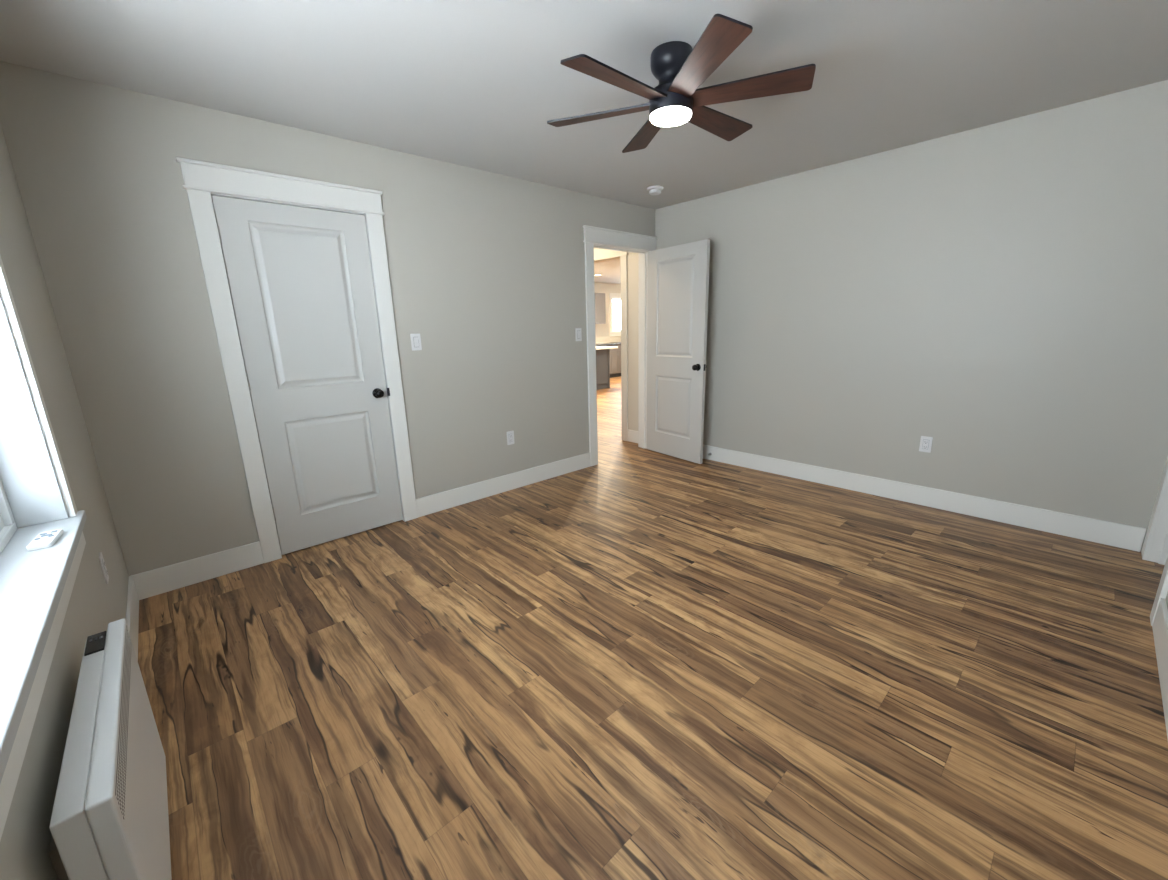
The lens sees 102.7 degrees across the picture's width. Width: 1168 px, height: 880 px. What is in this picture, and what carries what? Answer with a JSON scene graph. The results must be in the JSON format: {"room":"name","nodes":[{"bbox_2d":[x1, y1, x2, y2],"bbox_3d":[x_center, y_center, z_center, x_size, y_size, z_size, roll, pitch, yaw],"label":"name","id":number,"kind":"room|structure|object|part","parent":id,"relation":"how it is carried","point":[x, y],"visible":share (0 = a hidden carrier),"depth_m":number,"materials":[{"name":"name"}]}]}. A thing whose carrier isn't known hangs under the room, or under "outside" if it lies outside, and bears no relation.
{"room":"empty bedroom","nodes":[
{"label":"empty bedroom","id":0,"kind":"room"},
{"bbox_2d":[0,124,128,879],"bbox_3d":[-1.243,-0.052,0.812,0.190,2.446,3.810,-14,18,-41],"label":"wall","id":1,"kind":"structure","parent":0,"point":[93,604],"depth_m":1.59,"materials":[{"name":"beige paint"}]},
{"bbox_2d":[0,256,86,840],"bbox_3d":[-1.080,-0.268,0.599,0.219,1.607,1.994,-14,18,-41],"label":"window","id":2,"kind":"structure","parent":1,"relation":"in","point":[36,497],"depth_m":1.31,"materials":[{"name":"white paint"}]},
{"bbox_3d":[-1.413,-0.299,0.879,0.025,1.288,0.915,-14,18,-41],"label":"sash","id":3,"kind":"part","parent":2,"relation":"part of","materials":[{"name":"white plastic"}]},
{"bbox_3d":[-1.130,-0.231,0.560,0.080,1.375,1.870,-14,18,-41],"label":"frame","id":4,"kind":"part","parent":2,"relation":"part of","materials":[{"name":"white plastic"}]},
{"bbox_3d":[-1.666,-0.417,1.347,0.017,1.355,0.050,-14,18,-41],"label":"casing","id":5,"kind":"part","parent":2,"relation":"part of","materials":[{"name":"white paint"}]},
{"bbox_3d":[-1.032,0.413,0.791,0.137,0.029,1.994,-14,18,-41],"label":"sill","id":6,"kind":"part","parent":2,"relation":"part of","materials":[{"name":"white paint"}]},
{"bbox_2d":[26,529,63,550],"bbox_3d":[-1.508,0.278,1.308,0.048,0.014,0.125,-11,17,-35],"label":"remote control","id":7,"kind":"object","parent":2,"relation":"on","point":[46,539],"visible":1,"depth_m":1.29,"materials":[{"name":"white plastic"}]},
{"bbox_2d":[99,552,108,583],"bbox_3d":[-1.874,0.499,1.825,0.008,0.114,0.070,-14,18,-41],"label":"wall outlet","id":8,"kind":"object","parent":1,"relation":"attached to","point":[102,562],"visible":1,"depth_m":1.81,"materials":[{"name":"white plastic"}]},
{"bbox_2d":[102,559,107,576],"bbox_3d":[-1.873,0.499,1.826,0.003,0.066,0.033,-14,18,-41],"label":"receptacle","id":9,"kind":"object","parent":8,"relation":"attached to","point":[103,562],"depth_m":1.82,"materials":[{"name":"white plastic"}]},
{"bbox_2d":[48,619,171,879],"bbox_3d":[-1.041,0.767,1.035,0.106,0.468,0.687,-14,18,-41],"label":"heater","id":10,"kind":"object","parent":1,"relation":"attached to","point":[110,818],"visible":1,"depth_m":0.90,"materials":[{"name":"white metal"},{"name":"black plastic"}]},
{"bbox_3d":[-1.213,0.505,1.160,0.034,0.005,0.097,-14,18,-41],"label":"control panel","id":11,"kind":"part","parent":10,"relation":"part of","materials":[{"name":"black plastic"}]},
{"bbox_2d":[115,630,131,818],"bbox_3d":[-1.007,0.574,1.025,0.001,0.056,0.647,-14,18,-41],"label":"grille","id":12,"kind":"object","parent":10,"relation":"attached to","point":[123,642],"depth_m":0.98,"materials":[{"name":"white metal"}]},
{"bbox_2d":[126,576,138,660],"bbox_3d":[-1.133,1.050,1.145,0.014,0.142,3.556,-14,18,-41],"label":"baseboard","id":13,"kind":"structure","parent":1,"relation":"attached to","point":[132,614],"depth_m":2.16,"materials":[{"name":"white paint"}]},
{"bbox_2d":[0,61,654,575],"bbox_3d":[-0.860,-0.736,3.588,4.246,2.446,0.120,-14,18,-41],"label":"wall","id":14,"kind":"structure","parent":0,"point":[488,268],"depth_m":2.54,"materials":[{"name":"beige paint"}]},
{"bbox_2d":[129,541,263,599],"bbox_3d":[-2.138,0.722,2.609,0.566,0.142,0.014,-14,18,-41],"label":"baseboard","id":15,"kind":"structure","parent":14,"relation":"attached to","point":[168,578],"depth_m":2.59,"materials":[{"name":"white paint"}]},
{"bbox_2d":[176,157,417,562],"bbox_3d":[-1.641,-0.413,2.900,0.986,2.185,0.154,-14,18,-41],"label":"door frame","id":16,"kind":"structure","parent":14,"relation":"attached to","point":[202,180],"depth_m":2.66,"materials":[{"name":"white paint"}]},
{"bbox_3d":[-1.919,-0.263,2.599,0.094,2.050,0.017,-14,18,-41],"label":"casing","id":17,"kind":"part","parent":16,"relation":"part of","materials":[{"name":"white paint"}]},
{"bbox_3d":[-1.288,-0.417,3.160,0.098,2.050,0.017,-14,18,-41],"label":"casing","id":18,"kind":"part","parent":16,"relation":"part of","materials":[{"name":"white paint"}]},
{"bbox_2d":[211,195,402,554],"bbox_3d":[-1.600,-0.341,2.879,0.774,2.027,0.098,-14,18,-41],"label":"door","id":19,"kind":"structure","parent":14,"relation":"in","point":[300,280],"depth_m":2.85,"materials":[{"name":"white paint"}]},
{"bbox_3d":[-1.355,-0.307,3.090,0.055,0.055,0.059,-14,18,-41],"label":"knob","id":20,"kind":"part","parent":19,"relation":"part of","materials":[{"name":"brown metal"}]},
{"bbox_2d":[410,333,421,350],"bbox_3d":[-1.160,-0.678,3.229,0.070,0.114,0.010,-14,18,-41],"label":"light switch","id":21,"kind":"object","parent":14,"relation":"attached to","point":[415,338],"visible":1,"depth_m":3.23,"materials":[{"name":"white plastic"}]},
{"bbox_2d":[416,452,590,516],"bbox_3d":[-0.584,0.345,3.990,1.750,0.142,0.014,-14,18,-41],"label":"baseboard","id":22,"kind":"structure","parent":14,"relation":"attached to","point":[430,504],"depth_m":3.86,"materials":[{"name":"white paint"}]},
{"bbox_2d":[507,431,513,444],"bbox_3d":[-0.611,-0.018,3.890,0.070,0.114,0.008,-14,18,-41],"label":"wall outlet","id":23,"kind":"object","parent":14,"relation":"attached to","point":[510,434],"visible":1,"depth_m":3.89,"materials":[{"name":"white plastic"}]},
{"bbox_2d":[575,328,581,340],"bbox_3d":[-0.047,-0.951,4.216,0.070,0.114,0.010,-14,18,-41],"label":"light switch","id":24,"kind":"object","parent":14,"relation":"attached to","point":[577,330],"visible":1,"depth_m":4.21,"materials":[{"name":"white plastic"}]},
{"bbox_2d":[583,225,657,465],"bbox_3d":[0.359,-0.902,4.689,1.032,2.185,0.173,-14,18,-41],"label":"door frame","id":25,"kind":"structure","parent":14,"relation":"attached to","point":[594,237],"depth_m":4.49,"materials":[{"name":"white paint"}]},
{"bbox_3d":[0.071,-0.746,4.368,0.097,2.050,0.017,-14,18,-41],"label":"casing","id":26,"kind":"part","parent":25,"relation":"part of","materials":[{"name":"white paint"}]},
{"bbox_2d":[647,239,709,463],"bbox_3d":[0.890,-0.822,4.585,0.161,2.027,0.770,-11,16,-34],"label":"door","id":27,"kind":"structure","parent":14,"relation":"in","point":[678,276],"depth_m":4.53,"materials":[{"name":"white paint"}]},
{"bbox_2d":[0,0,1167,283],"bbox_3d":[0.781,-2.786,6.349,11.400,0.150,9.890,-14,18,-41],"label":"ceiling","id":28,"kind":"structure","parent":0,"point":[477,84],"depth_m":2.07,"materials":[{"name":"paint"}]},
{"bbox_2d":[647,186,662,194],"bbox_3d":[0.597,-2.090,3.923,0.136,0.049,0.136,-14,18,-41],"label":"smoke detector","id":29,"kind":"object","parent":28,"relation":"attached to","point":[653,190],"visible":1,"depth_m":3.89,"materials":[{"name":"white plastic"}]},
{"bbox_3d":[0.597,-2.106,3.919,0.136,0.016,0.136,-14,18,-41],"label":"plate","id":30,"kind":"part","parent":29,"relation":"part of","materials":[{"name":"white plastic"}]},
{"bbox_2d":[547,14,815,152],"bbox_3d":[0.374,-1.515,2.005,1.123,0.252,1.040,-14,18,-41],"label":"ceiling fan","id":31,"kind":"object","parent":28,"relation":"attached to","point":[679,69],"visible":1,"depth_m":1.91,"materials":[{"name":"brown wood"}]},
{"bbox_3d":[0.078,-1.475,2.121,0.490,0.008,0.138,3,26,19],"label":"blade","id":32,"kind":"part","parent":31,"relation":"part of","materials":[{"name":"brown wood"}]},
{"bbox_3d":[0.137,-1.404,1.820,0.490,0.008,0.138,-13,30,-39],"label":"blade","id":33,"kind":"part","parent":31,"relation":"part of","materials":[{"name":"brown wood"}]},
{"bbox_3d":[0.316,-1.530,2.320,0.138,0.008,0.490,-16,16,-7],"label":"blade","id":34,"kind":"part","parent":31,"relation":"part of","materials":[{"name":"brown wood"}]},
{"bbox_3d":[0.435,-1.387,1.718,0.138,0.008,0.490,8,11,-13],"label":"blade","id":35,"kind":"part","parent":31,"relation":"part of","materials":[{"name":"brown wood"}]},
{"bbox_3d":[0.614,-1.513,2.217,0.490,0.008,0.138,-13,6,-39],"label":"blade","id":36,"kind":"part","parent":31,"relation":"part of","materials":[{"name":"brown wood"}]},
{"bbox_3d":[0.673,-1.442,1.916,0.490,0.008,0.138,3,2,19],"label":"blade","id":37,"kind":"part","parent":31,"relation":"part of","materials":[{"name":"brown wood"}]},
{"bbox_2d":[594,283,620,343],"bbox_3d":[-0.774,-2.682,11.609,6.750,2.446,0.150,-14,18,-41],"label":"wall","id":38,"kind":"structure","parent":0,"point":[602,335],"depth_m":12.64,"materials":[{"name":"beige paint"}]},
{"bbox_2d":[595,293,605,323],"bbox_3d":[0.124,-3.362,11.958,0.870,0.765,0.348,-14,18,-41],"label":"upper cabinet","id":39,"kind":"object","parent":38,"relation":"attached to","point":[600,311],"visible":0.27,"depth_m":11.99,"materials":[{"name":"grey wood"}]},
{"bbox_2d":[609,293,620,336],"bbox_3d":[1.080,-3.516,13.135,1.170,1.150,0.165,-14,18,-41],"label":"window","id":40,"kind":"structure","parent":38,"relation":"in","point":[612,296],"depth_m":12.81,"materials":[{"name":"white paint"}]},
{"bbox_3d":[0.739,-3.416,12.758,0.100,0.910,0.018,-14,18,-41],"label":"casing","id":41,"kind":"part","parent":40,"relation":"part of","materials":[{"name":"white paint"}]},
{"bbox_3d":[1.048,-3.524,13.169,0.930,0.910,0.070,-14,18,-41],"label":"frame","id":42,"kind":"part","parent":40,"relation":"part of","materials":[{"name":"white plastic"}]},
{"bbox_2d":[594,248,638,430],"bbox_3d":[-1.773,-1.475,6.739,1.525,2.446,5.880,-14,18,-41],"label":"wall","id":43,"kind":"structure","parent":0,"point":[632,258],"depth_m":5.21,"materials":[{"name":"beige paint"}]},
{"bbox_2d":[594,248,627,440],"bbox_3d":[0.134,-1.157,5.738,0.140,2.200,1.193,-14,18,-41],"label":"door frame","id":44,"kind":"structure","parent":43,"relation":"attached to","point":[599,254],"depth_m":5.29,"materials":[{"name":"white paint"}]},
{"bbox_3d":[0.461,-0.999,5.325,0.017,2.070,0.088,-14,18,-41],"label":"casing","id":45,"kind":"part","parent":44,"relation":"part of","materials":[{"name":"white paint"}]},
{"bbox_2d":[627,429,637,442],"bbox_3d":[0.610,-0.035,5.423,0.014,0.142,0.274,-14,18,-41],"label":"baseboard","id":46,"kind":"structure","parent":43,"relation":"attached to","point":[632,436],"depth_m":5.46,"materials":[{"name":"white paint"}]},
{"bbox_2d":[138,376,1167,879],"bbox_3d":[1.215,-0.179,6.572,11.000,0.150,10.570,-14,18,-41],"label":"floor","id":47,"kind":"structure","parent":0,"point":[639,663],"depth_m":1.73,"materials":[{"name":"brown wood"}]},
{"bbox_2d":[596,346,617,389],"bbox_3d":[-0.274,-1.513,10.011,1.780,0.900,1.090,-14,18,-41],"label":"kitchen island","id":48,"kind":"object","parent":47,"relation":"on","point":[602,352],"visible":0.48,"depth_m":10.08,"materials":[{"name":"grey wood"}]},
{"bbox_3d":[-0.008,-1.420,9.725,1.525,0.840,0.029,-14,18,-41],"label":"panel","id":49,"kind":"part","parent":48,"relation":"part of","materials":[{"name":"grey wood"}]},
{"bbox_2d":[596,346,617,349],"bbox_3d":[-0.286,-1.931,9.910,1.780,0.040,1.090,-14,18,-41],"label":"island countertop","id":50,"kind":"structure","parent":48,"relation":"on","point":[597,347],"depth_m":9.95,"materials":[{"name":"white stone"}]},
{"bbox_2d":[609,345,620,377],"bbox_3d":[0.699,-2.138,12.586,0.618,0.850,0.604,-14,18,-41],"label":"base cabinet","id":51,"kind":"object","parent":47,"relation":"on","point":[615,354],"visible":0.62,"depth_m":12.32,"materials":[{"name":"grey wood"}]},
{"bbox_3d":[0.782,-2.041,12.284,0.304,0.580,0.026,-14,18,-41],"label":"door","id":52,"kind":"part","parent":51,"relation":"part of","materials":[{"name":"grey wood"}]},
{"bbox_3d":[0.883,-2.431,12.299,0.612,0.145,0.020,-14,18,-41],"label":"drawer","id":53,"kind":"part","parent":51,"relation":"part of","materials":[{"name":"white wood"}]},
{"bbox_3d":[1.008,-2.096,12.485,0.304,0.580,0.026,-14,18,-41],"label":"door","id":54,"kind":"part","parent":51,"relation":"part of","materials":[{"name":"grey wood"}]},
{"bbox_2d":[655,80,1167,550],"bbox_3d":[1.994,-0.838,3.688,0.120,2.446,3.810,-14,18,-41],"label":"wall","id":55,"kind":"structure","parent":0,"point":[997,293],"depth_m":3.04,"materials":[{"name":"beige paint"}]},
{"bbox_2d":[703,445,1145,551],"bbox_3d":[1.975,0.293,3.916,0.014,0.142,3.531,-14,18,-41],"label":"baseboard","id":56,"kind":"structure","parent":55,"relation":"attached to","point":[1129,537],"depth_m":3.26,"materials":[{"name":"white paint"}]},
{"bbox_2d":[919,436,932,452],"bbox_3d":[2.437,0.031,3.329,0.008,0.114,0.070,-14,18,-41],"label":"wall outlet","id":57,"kind":"object","parent":55,"relation":"attached to","point":[925,442],"visible":1,"depth_m":3.33,"materials":[{"name":"white plastic"}]},
{"bbox_2d":[922,440,928,448],"bbox_3d":[2.435,0.031,3.328,0.003,0.066,0.033,-14,18,-41],"label":"receptacle","id":58,"kind":"object","parent":57,"relation":"attached to","point":[925,443],"depth_m":3.33,"materials":[{"name":"white plastic"}]},
{"bbox_3d":[1.638,-0.161,0.934,4.246,2.446,0.120,-14,18,-41],"label":"wall","id":59,"kind":"structure","parent":0,"visible":0},
{"bbox_2d":[1141,457,1167,625],"bbox_3d":[2.829,-0.327,2.043,0.984,2.185,0.154,-14,18,-41],"label":"door frame","id":60,"kind":"structure","parent":59,"relation":"attached to","point":[1155,545],"depth_m":2.51,"materials":[{"name":"white paint"}]},
{"bbox_3d":[3.110,-0.346,2.374,0.131,2.050,0.017,-14,18,-41],"label":"casing","id":61,"kind":"part","parent":60,"relation":"part of","materials":[{"name":"white paint"}]},
{"bbox_3d":[2.482,-0.194,1.817,0.096,2.050,0.017,-14,18,-41],"label":"casing","id":62,"kind":"part","parent":60,"relation":"part of","materials":[{"name":"white paint"}]},
{"bbox_2d":[1152,598,1167,738],"bbox_3d":[1.272,1.033,0.942,3.265,0.142,0.014,-14,18,-41],"label":"baseboard","id":63,"kind":"structure","parent":59,"relation":"attached to","point":[1160,623],"depth_m":1.79,"materials":[{"name":"white paint"}]},
{"bbox_3d":[0.243,-2.027,12.181,0.618,0.850,0.604,-14,18,-41],"label":"base cabinet","id":64,"kind":"object","parent":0,"visible":0},
{"bbox_2d":[596,343,620,345],"bbox_3d":[0.236,-2.454,12.066,1.872,0.035,0.629,-14,18,-41],"label":"countertop","id":65,"kind":"structure","parent":64,"relation":"on","point":[597,344],"depth_m":12.16,"materials":[{"name":"white stone"}]}
]}

